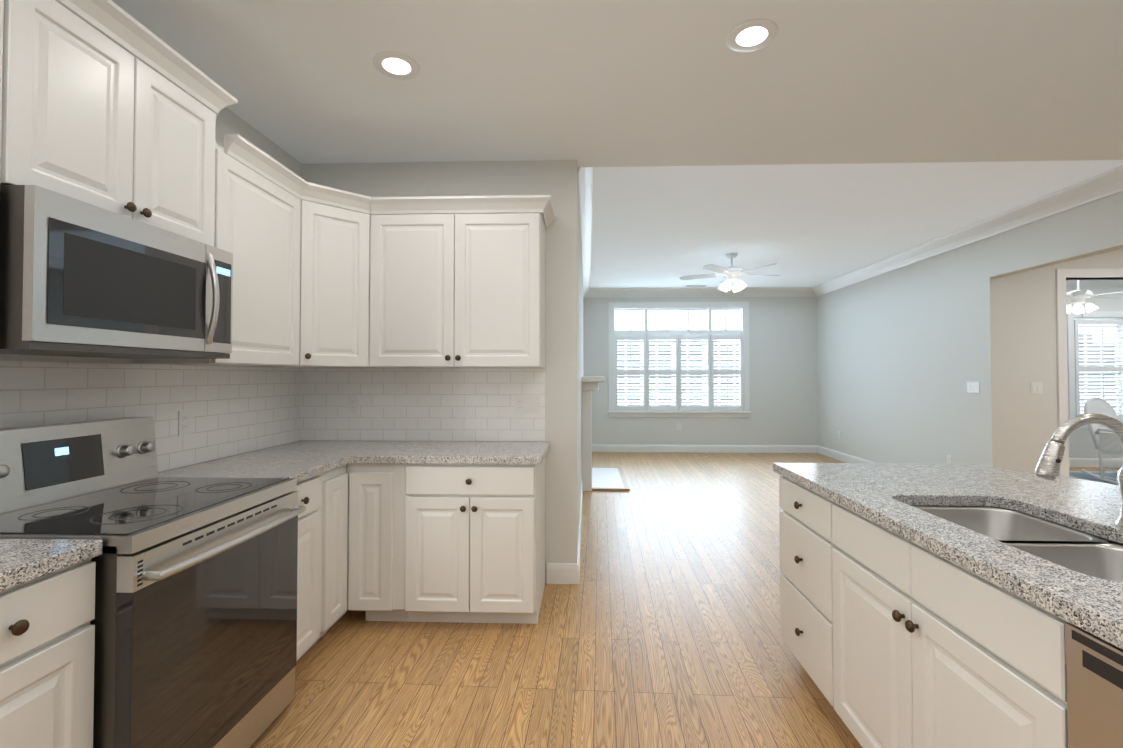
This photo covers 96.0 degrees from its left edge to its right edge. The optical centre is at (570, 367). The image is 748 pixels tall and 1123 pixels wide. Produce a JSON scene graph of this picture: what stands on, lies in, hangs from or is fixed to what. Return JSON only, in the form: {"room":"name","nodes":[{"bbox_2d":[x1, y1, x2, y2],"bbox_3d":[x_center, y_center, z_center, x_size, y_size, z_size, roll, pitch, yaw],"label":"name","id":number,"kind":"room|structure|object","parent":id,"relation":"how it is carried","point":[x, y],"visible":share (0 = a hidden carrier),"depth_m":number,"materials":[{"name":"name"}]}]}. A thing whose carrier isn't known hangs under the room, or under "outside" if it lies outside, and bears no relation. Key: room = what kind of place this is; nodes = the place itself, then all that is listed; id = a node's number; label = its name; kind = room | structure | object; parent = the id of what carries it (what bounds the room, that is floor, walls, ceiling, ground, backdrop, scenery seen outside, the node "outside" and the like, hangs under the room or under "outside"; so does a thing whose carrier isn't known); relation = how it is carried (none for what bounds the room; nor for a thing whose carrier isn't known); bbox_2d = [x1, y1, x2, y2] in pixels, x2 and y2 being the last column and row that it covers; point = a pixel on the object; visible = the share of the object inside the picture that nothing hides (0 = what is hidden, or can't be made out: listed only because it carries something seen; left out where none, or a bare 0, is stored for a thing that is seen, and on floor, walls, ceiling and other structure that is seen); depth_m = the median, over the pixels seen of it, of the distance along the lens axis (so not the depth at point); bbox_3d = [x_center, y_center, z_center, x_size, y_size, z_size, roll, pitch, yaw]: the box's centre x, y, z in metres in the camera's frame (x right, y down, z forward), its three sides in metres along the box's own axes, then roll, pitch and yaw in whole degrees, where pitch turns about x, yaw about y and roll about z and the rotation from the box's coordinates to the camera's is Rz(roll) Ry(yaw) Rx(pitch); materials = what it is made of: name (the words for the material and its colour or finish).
{"room":"kitchen","nodes":[
{"label":"kitchen","id":0,"kind":"room"},
{"bbox_2d":[0,107,303,471],"bbox_3d":[-1.945,-0.155,0.347,0.120,3.000,6.240,0,-1,2],"label":"wall","id":1,"kind":"structure","parent":0,"point":[227,122],"depth_m":2.68,"materials":[{"name":"white paint"}]},
{"bbox_2d":[0,0,19,184],"bbox_3d":[-1.689,-0.570,0.881,0.350,1.070,0.929,0,-1,2],"label":"upper cabinet","id":2,"kind":"object","parent":1,"relation":"attached to","point":[9,9],"depth_m":1.35,"materials":[{"name":"white paint"}]},
{"bbox_2d":[16,0,223,248],"bbox_3d":[-1.661,-0.786,1.731,0.350,0.609,0.763,0,-1,2],"label":"upper cabinet","id":3,"kind":"object","parent":1,"relation":"attached to","point":[110,105],"depth_m":1.65,"materials":[{"name":"white paint"}]},
{"bbox_2d":[0,185,232,358],"bbox_3d":[-1.601,-0.260,1.720,0.467,0.436,0.752,0,-1,2],"label":"over-the-range microwave","id":4,"kind":"object","parent":3,"relation":"attached to","point":[78,278],"visible":1,"depth_m":1.53,"materials":[{"name":"silver metal"}]},
{"bbox_2d":[0,361,303,471],"bbox_3d":[-1.843,0.238,1.334,0.002,0.528,3.992,0,-1,2],"label":"tile backsplash","id":5,"kind":"structure","parent":1,"relation":"attached to","point":[236,410],"depth_m":2.30,"materials":[{"name":"white tile"}]},
{"bbox_2d":[178,410,190,435],"bbox_3d":[-1.804,0.260,2.367,0.008,0.115,0.070,0,-1,2],"label":"outlet","id":6,"kind":"object","parent":1,"relation":"attached to","point":[184,416],"depth_m":2.36,"materials":[{"name":"white plastic"}]},
{"bbox_2d":[133,140,303,367],"bbox_3d":[-1.638,-0.474,2.421,0.350,0.930,0.628,0,-1,2],"label":"upper cabinet","id":7,"kind":"object","parent":1,"relation":"attached to","point":[264,213],"depth_m":2.40,"materials":[{"name":"white paint"}]},
{"bbox_2d":[296,180,375,367],"bbox_3d":[-1.324,-0.499,2.857,0.271,0.986,0.271,0,-1,2],"label":"upper cabinet","id":8,"kind":"object","parent":1,"relation":"attached to","point":[336,270],"depth_m":2.85,"materials":[{"name":"white paint"}]},
{"bbox_2d":[304,160,555,582],"bbox_3d":[-0.929,-0.103,3.375,1.710,3.000,0.120,0,-1,2],"label":"wall","id":9,"kind":"structure","parent":0,"point":[536,177],"depth_m":3.32,"materials":[{"name":"white paint"}]},
{"bbox_2d":[300,368,544,440],"bbox_3d":[-0.954,0.244,3.306,1.587,0.472,0.008,0,-1,2],"label":"tile backsplash","id":10,"kind":"structure","parent":9,"relation":"attached to","point":[396,404],"depth_m":3.30,"materials":[{"name":"white tile"}]},
{"bbox_2d":[372,204,547,367],"bbox_3d":[-0.674,-0.462,3.135,1.015,0.930,0.349,0,-1,2],"label":"upper cabinet","id":11,"kind":"object","parent":9,"relation":"attached to","point":[454,285],"depth_m":2.96,"materials":[{"name":"white paint"}]},
{"bbox_2d":[515,396,539,413],"bbox_3d":[-0.277,0.245,3.273,0.162,0.115,0.010,0,-1,2],"label":"outlet","id":12,"kind":"object","parent":9,"relation":"attached to","point":[527,404],"depth_m":3.27,"materials":[{"name":"white plastic"}]},
{"bbox_2d":[556,160,583,562],"bbox_3d":[0.079,-0.055,6.168,0.120,3.000,5.770,0,-1,2],"label":"wall","id":13,"kind":"structure","parent":0,"point":[569,282],"depth_m":3.29,"materials":[{"name":"white paint"}]},
{"bbox_2d":[575,167,598,583],"bbox_3d":[0.197,0.009,6.096,0.124,2.870,5.664,0,-1,2],"label":"baseboard","id":14,"kind":"structure","parent":13,"relation":"attached to","point":[585,175],"depth_m":4.61,"materials":[{"name":"white wood"}]},
{"bbox_2d":[581,376,604,490],"bbox_3d":[0.290,0.788,6.612,0.269,1.330,1.700,0,-1,2],"label":"mantel shelf","id":15,"kind":"object","parent":13,"relation":"attached to","point":[590,384],"visible":0.94,"depth_m":5.86,"materials":[{"name":"white wood"}]},
{"bbox_2d":[112,0,1122,287],"bbox_3d":[4.306,-1.480,2.990,12.200,0.240,11.650,0,-1,2],"label":"ceiling","id":16,"kind":"structure","parent":0,"point":[814,142],"depth_m":2.63,"materials":[{"name":"white paint"}]},
{"bbox_2d":[373,51,419,79],"bbox_3d":[-0.790,-1.369,2.301,0.203,0.006,0.203,1,-1,-43],"label":"recessed light","id":17,"kind":"object","parent":16,"relation":"in","point":[397,63],"depth_m":2.30,"materials":[{"name":"white"}]},
{"bbox_2d":[684,285,706,286],"bbox_3d":[2.129,-1.379,8.569,0.360,0.009,0.140,0,-1,2],"label":"ceiling vent","id":18,"kind":"object","parent":16,"relation":"in","point":[695,285],"visible":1,"depth_m":8.58,"materials":[{"name":"white metal"}]},
{"bbox_2d":[679,253,780,295],"bbox_3d":[2.056,-1.155,6.403,1.266,0.532,1.245,0,-1,2],"label":"room ceiling fan","id":19,"kind":"object","parent":16,"relation":"hanging from","point":[731,273],"visible":1,"depth_m":6.31,"materials":[{"name":"white metal"}]},
{"bbox_2d":[726,19,777,52],"bbox_3d":[0.754,-1.372,2.100,0.203,0.006,0.203,1,-1,-43],"label":"recessed light","id":20,"kind":"object","parent":16,"relation":"in","point":[756,34],"depth_m":2.09,"materials":[{"name":"white"}]},
{"bbox_2d":[1066,280,1122,317],"bbox_3d":[6.729,-0.970,6.715,1.266,0.652,1.245,0,-1,2],"label":"ceiling fan","id":21,"kind":"object","parent":16,"relation":"hanging from","point":[1077,297],"visible":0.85,"depth_m":6.61,"materials":[{"name":"white"}]},
{"bbox_2d":[250,452,1119,747],"bbox_3d":[4.306,1.420,2.940,12.440,0.060,11.890,0,-1,2],"label":"floor","id":22,"kind":"structure","parent":0,"point":[658,626],"depth_m":2.42,"materials":[{"name":"brown wood"}]},
{"bbox_2d":[0,559,95,747],"bbox_3d":[-1.541,0.922,1.116,0.625,0.872,0.399,0,-1,2],"label":"base cabinet","id":23,"kind":"object","parent":22,"relation":"on","point":[47,636],"depth_m":1.19,"materials":[{"name":"white paint"}]},
{"bbox_2d":[0,539,102,591],"bbox_3d":[-1.559,0.450,0.324,0.629,0.040,1.999,0,-1,2],"label":"countertop","id":24,"kind":"structure","parent":23,"relation":"on","point":[22,561],"depth_m":1.21,"materials":[{"name":"grey stone"}]},
{"bbox_2d":[0,417,305,747],"bbox_3d":[-1.444,0.783,1.697,0.767,1.170,0.750,0,-1,2],"label":"range","id":25,"kind":"object","parent":22,"relation":"on","point":[194,621],"visible":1,"depth_m":1.60,"materials":[{"name":"silver metal"}]},
{"bbox_2d":[294,471,327,660],"bbox_3d":[-1.503,0.941,2.256,0.625,0.872,0.357,0,-1,2],"label":"base cabinet","id":26,"kind":"object","parent":22,"relation":"on","point":[312,559],"depth_m":2.34,"materials":[{"name":"white paint"}]},
{"bbox_2d":[158,452,355,481],"bbox_3d":[-1.476,0.485,2.369,0.659,0.040,0.567,0,-1,2],"label":"countertop","id":27,"kind":"structure","parent":26,"relation":"on","point":[302,466],"depth_m":2.39,"materials":[{"name":"grey stone"}]},
{"bbox_2d":[328,464,347,629],"bbox_3d":[-1.493,0.946,2.559,0.625,0.872,0.248,0,-1,2],"label":"base cabinet","id":28,"kind":"object","parent":22,"relation":"on","point":[338,477],"depth_m":2.57,"materials":[{"name":"white paint"}]},
{"bbox_2d":[348,464,399,621],"bbox_3d":[-1.041,0.954,2.983,0.291,0.872,0.626,0,-1,2],"label":"base cabinet","id":29,"kind":"object","parent":22,"relation":"on","point":[373,489],"depth_m":2.68,"materials":[{"name":"white paint"}]},
{"bbox_2d":[400,458,544,623],"bbox_3d":[-0.533,0.953,2.966,0.724,0.872,0.626,0,-1,2],"label":"base cabinet","id":30,"kind":"object","parent":22,"relation":"on","point":[461,543],"depth_m":2.66,"materials":[{"name":"white paint"}]},
{"bbox_2d":[251,440,549,464],"bbox_3d":[-0.964,0.495,2.965,1.644,0.040,0.659,0,-1,2],"label":"countertop","id":31,"kind":"structure","parent":30,"relation":"on","point":[367,452],"depth_m":2.87,"materials":[{"name":"grey stone"}]},
{"bbox_2d":[592,467,629,490],"bbox_3d":[0.445,1.440,6.595,0.540,0.024,1.420,0,-1,2],"label":"hearth slab","id":32,"kind":"object","parent":22,"relation":"on","point":[608,478],"visible":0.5,"depth_m":6.42,"materials":[{"name":"white tile"}]},
{"bbox_2d":[779,476,1018,747],"bbox_3d":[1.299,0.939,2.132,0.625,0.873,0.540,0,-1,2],"label":"base cabinet","id":33,"kind":"object","parent":22,"relation":"on","point":[891,639],"depth_m":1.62,"materials":[{"name":"white paint"}]},
{"bbox_2d":[1069,471,1117,484],"bbox_3d":[7.266,1.441,6.219,3.900,0.010,1.700,0,-1,2],"label":"rug","id":34,"kind":"object","parent":22,"relation":"on","point":[1109,475],"visible":0.08,"depth_m":6.68,"materials":[{"name":"blue fabric"}]},
{"bbox_2d":[1081,397,1122,483],"bbox_3d":[6.964,0.909,6.189,0.638,1.049,0.856,0,-1,-18],"label":"rocking chair","id":35,"kind":"object","parent":34,"relation":"on","point":[1106,440],"visible":0.85,"depth_m":6.34,"materials":[{"name":"white wood"}]},
{"bbox_2d":[1065,623,1122,747],"bbox_3d":[1.218,0.916,0.648,0.570,0.868,0.600,0,-1,2],"label":"dishwasher","id":36,"kind":"object","parent":22,"relation":"on","point":[1094,663],"visible":0.83,"depth_m":0.91,"materials":[{"name":"silver metal"}]},
{"bbox_2d":[584,297,815,444],"bbox_3d":[2.272,-0.008,8.921,4.020,3.000,0.120,0,-1,2],"label":"wall","id":37,"kind":"structure","parent":0,"point":[782,330],"depth_m":8.83,"materials":[{"name":"white paint"}]},
{"bbox_2d":[608,302,750,416],"bbox_3d":[1.901,-0.136,8.911,2.490,2.015,0.170,0,-1,2],"label":"window","id":38,"kind":"structure","parent":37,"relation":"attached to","point":[645,336],"depth_m":8.87,"materials":[{"name":"white wood"}]},
{"bbox_2d":[599,287,814,452],"bbox_3d":[2.268,0.055,8.799,3.780,2.870,0.122,0,-1,2],"label":"baseboard","id":39,"kind":"structure","parent":37,"relation":"attached to","point":[707,291],"depth_m":8.82,"materials":[{"name":"white wood"}]},
{"bbox_2d":[816,191,1122,475],"bbox_3d":[4.166,-0.110,2.971,0.120,3.000,11.890,0,-1,2],"label":"wall","id":40,"kind":"structure","parent":0,"point":[886,367],"depth_m":5.51,"materials":[{"name":"white paint"}]},
{"bbox_2d":[947,455,951,463],"bbox_3d":[4.188,1.035,5.587,0.008,0.115,0.070,0,-1,2],"label":"outlet","id":41,"kind":"object","parent":40,"relation":"attached to","point":[949,458],"depth_m":5.58,"materials":[{"name":"white plastic"}]},
{"bbox_2d":[811,165,1122,477],"bbox_3d":[4.147,0.007,6.032,0.124,2.870,5.530,0,-1,2],"label":"baseboard","id":42,"kind":"structure","parent":40,"relation":"attached to","point":[1099,186],"depth_m":4.98,"materials":[{"name":"white wood"}]},
{"bbox_2d":[967,382,979,392],"bbox_3d":[4.175,0.209,5.242,0.010,0.115,0.162,0,-1,2],"label":"light switch","id":43,"kind":"object","parent":40,"relation":"attached to","point":[972,387],"depth_m":5.23,"materials":[{"name":"white plastic"}]},
{"bbox_2d":[1030,382,1042,393],"bbox_3d":[4.603,0.205,4.991,0.116,0.115,0.010,0,-1,2],"label":"light switch","id":44,"kind":"object","parent":40,"relation":"attached to","point":[1035,387],"depth_m":4.99,"materials":[{"name":"white plastic"}]},
{"bbox_2d":[1067,311,1122,427],"bbox_3d":[8.906,0.034,7.424,3.210,1.705,0.170,0,-1,2],"label":"window shutters","id":45,"kind":"object","parent":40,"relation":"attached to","point":[1073,345],"visible":0.85,"depth_m":7.42,"materials":[{"name":"white wood"}]},
{"bbox_2d":[867,506,1110,628],"bbox_3d":[1.319,0.601,1.611,0.456,0.216,0.421,0,-1,2],"label":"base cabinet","id":46,"kind":"object","parent":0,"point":[933,580],"depth_m":1.54,"materials":[{"name":"white paint"}]},
{"bbox_2d":[773,463,1122,649],"bbox_3d":[1.500,0.454,0.563,1.150,0.040,3.780,0,-1,2],"label":"countertop","id":47,"kind":"structure","parent":46,"relation":"on","point":[888,496],"depth_m":1.62,"materials":[{"name":"grey stone"}]},
{"bbox_2d":[959,541,1122,700],"bbox_3d":[1.305,0.594,1.190,0.456,0.216,0.469,0,-1,2],"label":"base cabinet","id":48,"kind":"object","parent":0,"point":[1027,636],"depth_m":1.13,"materials":[{"name":"white paint"}]},
{"label":"outside","id":49,"kind":"structure","parent":0,"visible":0},
{"bbox_2d":[614,310,1115,411],"bbox_3d":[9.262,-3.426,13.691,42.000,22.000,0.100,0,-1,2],"label":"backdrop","id":50,"kind":"structure","parent":49,"point":[698,320],"depth_m":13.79,"materials":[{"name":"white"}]}
]}

